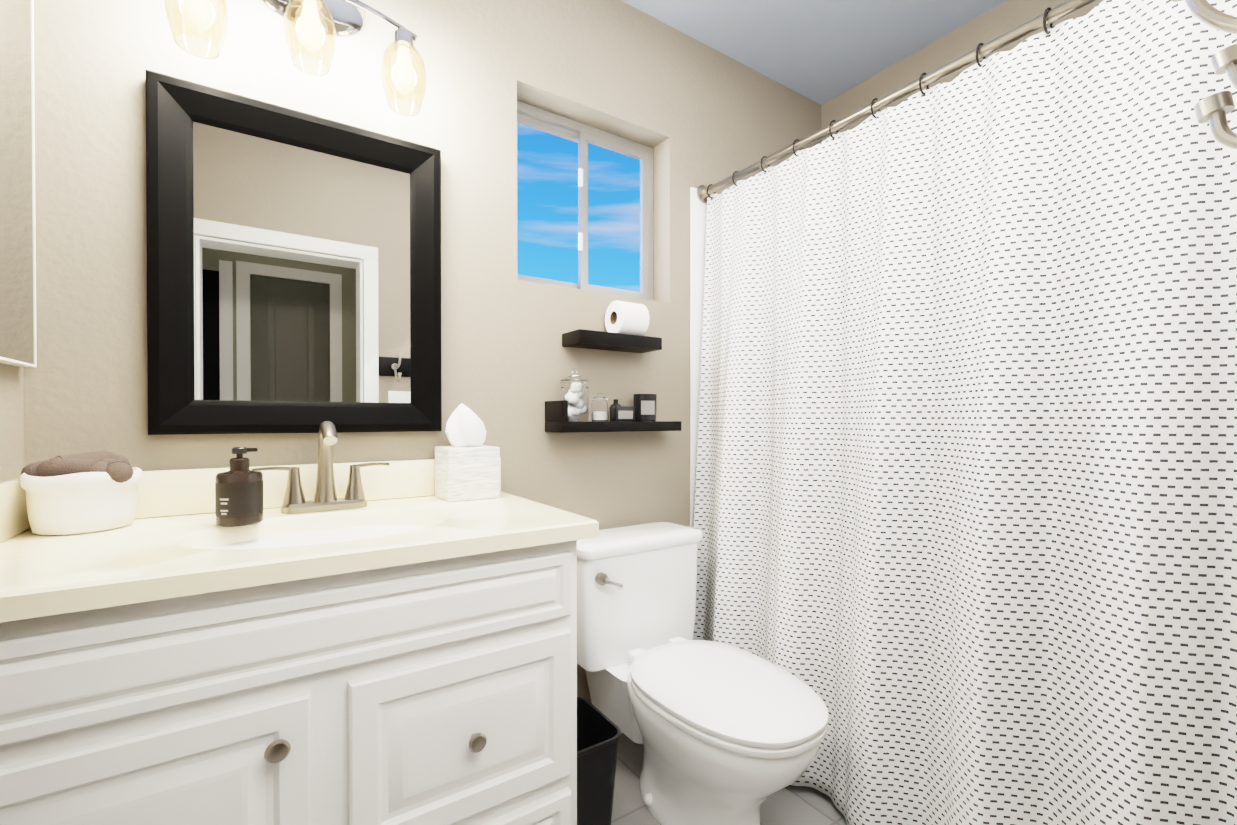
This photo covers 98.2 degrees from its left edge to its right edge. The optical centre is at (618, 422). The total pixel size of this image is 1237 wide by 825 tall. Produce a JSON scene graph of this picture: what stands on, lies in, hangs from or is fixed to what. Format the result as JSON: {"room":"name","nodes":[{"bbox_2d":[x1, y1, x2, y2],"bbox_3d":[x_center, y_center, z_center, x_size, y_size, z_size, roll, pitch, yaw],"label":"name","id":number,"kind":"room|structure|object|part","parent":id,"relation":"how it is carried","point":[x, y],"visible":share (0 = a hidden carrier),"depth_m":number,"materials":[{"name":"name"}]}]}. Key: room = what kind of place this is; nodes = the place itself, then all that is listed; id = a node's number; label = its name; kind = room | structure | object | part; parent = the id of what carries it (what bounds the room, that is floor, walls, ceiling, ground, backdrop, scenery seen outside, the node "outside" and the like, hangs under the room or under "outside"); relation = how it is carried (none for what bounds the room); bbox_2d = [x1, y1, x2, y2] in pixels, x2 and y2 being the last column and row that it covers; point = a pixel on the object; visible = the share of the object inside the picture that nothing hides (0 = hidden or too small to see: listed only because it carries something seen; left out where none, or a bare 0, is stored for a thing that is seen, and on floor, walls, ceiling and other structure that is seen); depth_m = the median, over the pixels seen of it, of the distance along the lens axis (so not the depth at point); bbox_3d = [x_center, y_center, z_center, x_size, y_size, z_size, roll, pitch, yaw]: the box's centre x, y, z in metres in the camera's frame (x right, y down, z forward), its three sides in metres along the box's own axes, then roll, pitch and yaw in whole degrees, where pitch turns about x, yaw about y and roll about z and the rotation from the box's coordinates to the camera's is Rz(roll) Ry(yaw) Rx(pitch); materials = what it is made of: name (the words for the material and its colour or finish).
{"room":"bathroom","nodes":[
{"label":"bathroom","id":0,"kind":"room"},
{"bbox_2d":[0,363,23,481],"bbox_3d":[-0.749,-0.177,0.288,0.150,2.490,1.720,0,1,-34],"label":"wall","id":1,"kind":"structure","parent":0,"point":[11,423],"depth_m":1.00,"materials":[{"name":"paint"}]},
{"bbox_2d":[0,0,36,366],"bbox_3d":[-1.060,-0.501,0.913,0.024,0.790,0.270,0,1,-34],"label":"medicine cabinet mirror","id":2,"kind":"object","parent":1,"relation":"attached to","point":[17,251],"visible":1,"depth_m":0.96,"materials":[{"name":"white mirror"}]},
{"bbox_2d":[23,0,820,702],"bbox_3d":[-0.164,-0.188,1.801,2.800,2.490,0.150,0,1,-34],"label":"wall","id":3,"kind":"structure","parent":0,"point":[691,112],"depth_m":1.53,"materials":[{"name":"paint"}]},
{"bbox_2d":[145,69,441,434],"bbox_3d":[-0.743,-0.359,1.301,0.608,0.765,0.036,0,1,-34],"label":"framed mirror","id":4,"kind":"object","parent":3,"relation":"attached to","point":[293,271],"visible":0.98,"depth_m":1.27,"materials":[{"name":"black mirror"}]},
{"bbox_2d":[164,0,426,115],"bbox_3d":[-0.716,-0.933,1.238,0.511,0.314,0.163,0,1,-34],"label":"sconce","id":5,"kind":"object","parent":3,"relation":"attached to","point":[314,29],"visible":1,"depth_m":1.23,"materials":[{"name":"glass"}]},
{"bbox_3d":[-0.868,-0.850,1.103,0.106,0.150,0.106,0,1,-34],"label":"lamp shade","id":6,"kind":"part","parent":5,"relation":"part of","materials":[{"name":"clear glass"}]},
{"bbox_3d":[-0.710,-0.899,1.234,0.106,0.150,0.106,0,1,-34],"label":"lamp shade","id":7,"kind":"part","parent":5,"relation":"part of","materials":[{"name":"clear glass"}]},
{"bbox_3d":[-0.533,-0.858,1.329,0.106,0.150,0.106,0,1,-34],"label":"lamp shade","id":8,"kind":"part","parent":5,"relation":"part of","materials":[{"name":"clear glass"}]},
{"bbox_2d":[517,101,652,300],"bbox_3d":[-0.122,-0.734,1.869,0.587,0.597,0.046,0,1,-34],"label":"window","id":9,"kind":"structure","parent":3,"relation":"in","point":[579,133],"depth_m":1.88,"materials":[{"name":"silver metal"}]},
{"bbox_2d":[562,329,661,352],"bbox_3d":[-0.018,-0.263,1.738,0.315,0.040,0.114,0,1,-34],"label":"shelf","id":10,"kind":"object","parent":3,"relation":"attached to","point":[591,339],"visible":1,"depth_m":1.69,"materials":[{"name":"black wood"}]},
{"bbox_2d":[605,300,648,335],"bbox_3d":[0.028,-0.340,1.759,0.105,0.112,0.112,0,1,-34],"label":"toilet paper roll","id":11,"kind":"object","parent":10,"relation":"on","point":[622,317],"visible":0.96,"depth_m":1.72,"materials":[{"name":"white paper"}]},
{"bbox_2d":[545,400,680,432],"bbox_3d":[-0.007,-0.020,1.747,0.460,0.095,0.114,0,1,-34],"label":"shelf","id":12,"kind":"object","parent":3,"relation":"attached to","point":[556,414],"visible":1,"depth_m":1.65,"materials":[{"name":"black wood"}]},
{"bbox_2d":[560,367,588,420],"bbox_3d":[-0.135,-0.089,1.659,0.090,0.167,0.090,0,1,-34],"label":"jar","id":13,"kind":"object","parent":12,"relation":"on","point":[575,391],"visible":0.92,"depth_m":1.62,"materials":[{"name":"white"}]},
{"bbox_2d":[591,393,607,420],"bbox_3d":[-0.060,-0.051,1.709,0.054,0.092,0.054,0,1,-34],"label":"jar","id":14,"kind":"object","parent":12,"relation":"on","point":[599,407],"visible":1,"depth_m":1.69,"materials":[{"name":"clear glass"}]},
{"bbox_2d":[609,399,633,420],"bbox_3d":[0.002,-0.042,1.752,0.070,0.073,0.080,0,1,-34],"label":"bottle","id":15,"kind":"object","parent":12,"relation":"on","point":[618,412],"visible":0.9,"depth_m":1.72,"materials":[{"name":"black glass"}]},
{"bbox_2d":[633,394,656,420],"bbox_3d":[0.090,-0.052,1.808,0.080,0.091,0.080,0,1,-34],"label":"candle jar","id":16,"kind":"object","parent":12,"relation":"on","point":[645,407],"visible":0.98,"depth_m":1.77,"materials":[{"name":"black glass"}]},
{"bbox_2d":[697,0,1096,202],"bbox_3d":[0.745,-0.855,1.368,0.064,0.064,1.543,0,1,-34],"label":"shower rod","id":17,"kind":"object","parent":3,"relation":"attached to","point":[1032,25],"visible":0.92,"depth_m":1.35,"materials":[{"name":"silver metal"}]},
{"bbox_2d":[693,0,1236,824],"bbox_3d":[0.678,0.080,1.351,0.180,1.910,1.466,0,1,-34],"label":"shower curtain","id":18,"kind":"object","parent":17,"relation":"hanging from","point":[965,502],"visible":0.96,"depth_m":1.14,"materials":[{"name":"white fabric"}]},
{"bbox_2d":[611,733,846,824],"bbox_3d":[0.345,1.118,0.288,5.400,0.100,3.250,0,1,-34],"label":"floor","id":19,"kind":"structure","parent":0,"point":[795,805],"depth_m":1.49,"materials":[{"name":"tile"}]},
{"bbox_2d":[0,458,598,824],"bbox_3d":[-0.597,0.582,1.078,0.968,0.960,0.580,0,1,-34],"label":"bathroom vanity","id":20,"kind":"object","parent":19,"relation":"on","point":[400,648],"visible":0.85,"depth_m":0.88,"materials":[{"name":"painted wood"},{"name":"cultured marble"},{"name":"brushed nickel"}]},
{"bbox_2d":[20,451,142,534],"bbox_3d":[-1.018,0.128,1.020,0.166,0.148,0.153,0,1,-34],"label":"basket","id":21,"kind":"object","parent":20,"relation":"on","point":[81,493],"visible":1,"depth_m":0.97,"materials":[{"name":"cotton terry cloth"},{"name":"canvas"}]},
{"bbox_2d":[215,447,262,526],"bbox_3d":[-0.761,0.125,1.075,0.079,0.153,0.079,0,1,-34],"label":"soap dispenser","id":22,"kind":"object","parent":20,"relation":"on","point":[239,493],"visible":1,"depth_m":1.05,"materials":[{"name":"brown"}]},
{"bbox_2d":[252,421,389,513],"bbox_3d":[-0.657,0.098,1.208,0.283,0.205,0.153,0,1,-34],"label":"faucet","id":23,"kind":"object","parent":20,"relation":"on","point":[325,498],"visible":1,"depth_m":1.23,"materials":[{"name":"silver metal"}]},
{"bbox_2d":[435,404,499,501],"bbox_3d":[-0.407,0.073,1.437,0.136,0.250,0.130,0,1,-34],"label":"tissue box","id":24,"kind":"object","parent":20,"relation":"on","point":[467,464],"visible":1,"depth_m":1.40,"materials":[{"name":"stone"}]},
{"bbox_2d":[577,697,620,824],"bbox_3d":[-0.116,0.916,1.379,0.172,0.288,0.232,0,1,-34],"label":"trash can","id":25,"kind":"object","parent":19,"relation":"on","point":[598,734],"visible":0.38,"depth_m":1.31,"materials":[{"name":"black plastic"}]},
{"bbox_2d":[690,187,712,526],"bbox_3d":[1.026,0.093,1.562,0.784,1.930,1.567,0,1,-34],"label":"shower surround","id":26,"kind":"object","parent":19,"relation":"on","point":[698,213],"visible":0.06,"depth_m":2.00,"materials":[{"name":"white plastic"}]},
{"bbox_2d":[577,521,828,824],"bbox_3d":[0.196,0.703,1.474,0.458,0.712,0.786,0,1,-34],"label":"toilet","id":27,"kind":"object","parent":19,"relation":"on","point":[724,734],"visible":0.92,"depth_m":1.40,"materials":[{"name":"white ceramic"}]},
{"bbox_2d":[621,0,1007,104],"bbox_3d":[0.312,-1.478,1.075,2.800,0.100,1.870,0,1,-34],"label":"ceiling","id":28,"kind":"structure","parent":0,"point":[820,52],"depth_m":1.96,"materials":[{"name":"paint"}]},
{"bbox_2d":[821,0,1103,141],"bbox_3d":[1.457,-0.188,1.757,0.150,2.490,1.720,0,1,-34],"label":"wall","id":29,"kind":"structure","parent":0,"point":[999,20],"depth_m":1.99,"materials":[{"name":"paint"}]},
{"bbox_3d":[0.789,-0.177,0.369,2.500,2.490,0.150,0,1,-34],"label":"wall","id":30,"kind":"structure","parent":0,"visible":0},
{"bbox_2d":[1171,0,1236,169],"bbox_3d":[0.542,-0.271,0.396,0.340,0.154,0.166,0,1,-34],"label":"hook rail","id":31,"kind":"object","parent":30,"relation":"attached to","point":[1214,110],"visible":1,"depth_m":0.40,"materials":[{"name":"silver metal"}]}
]}

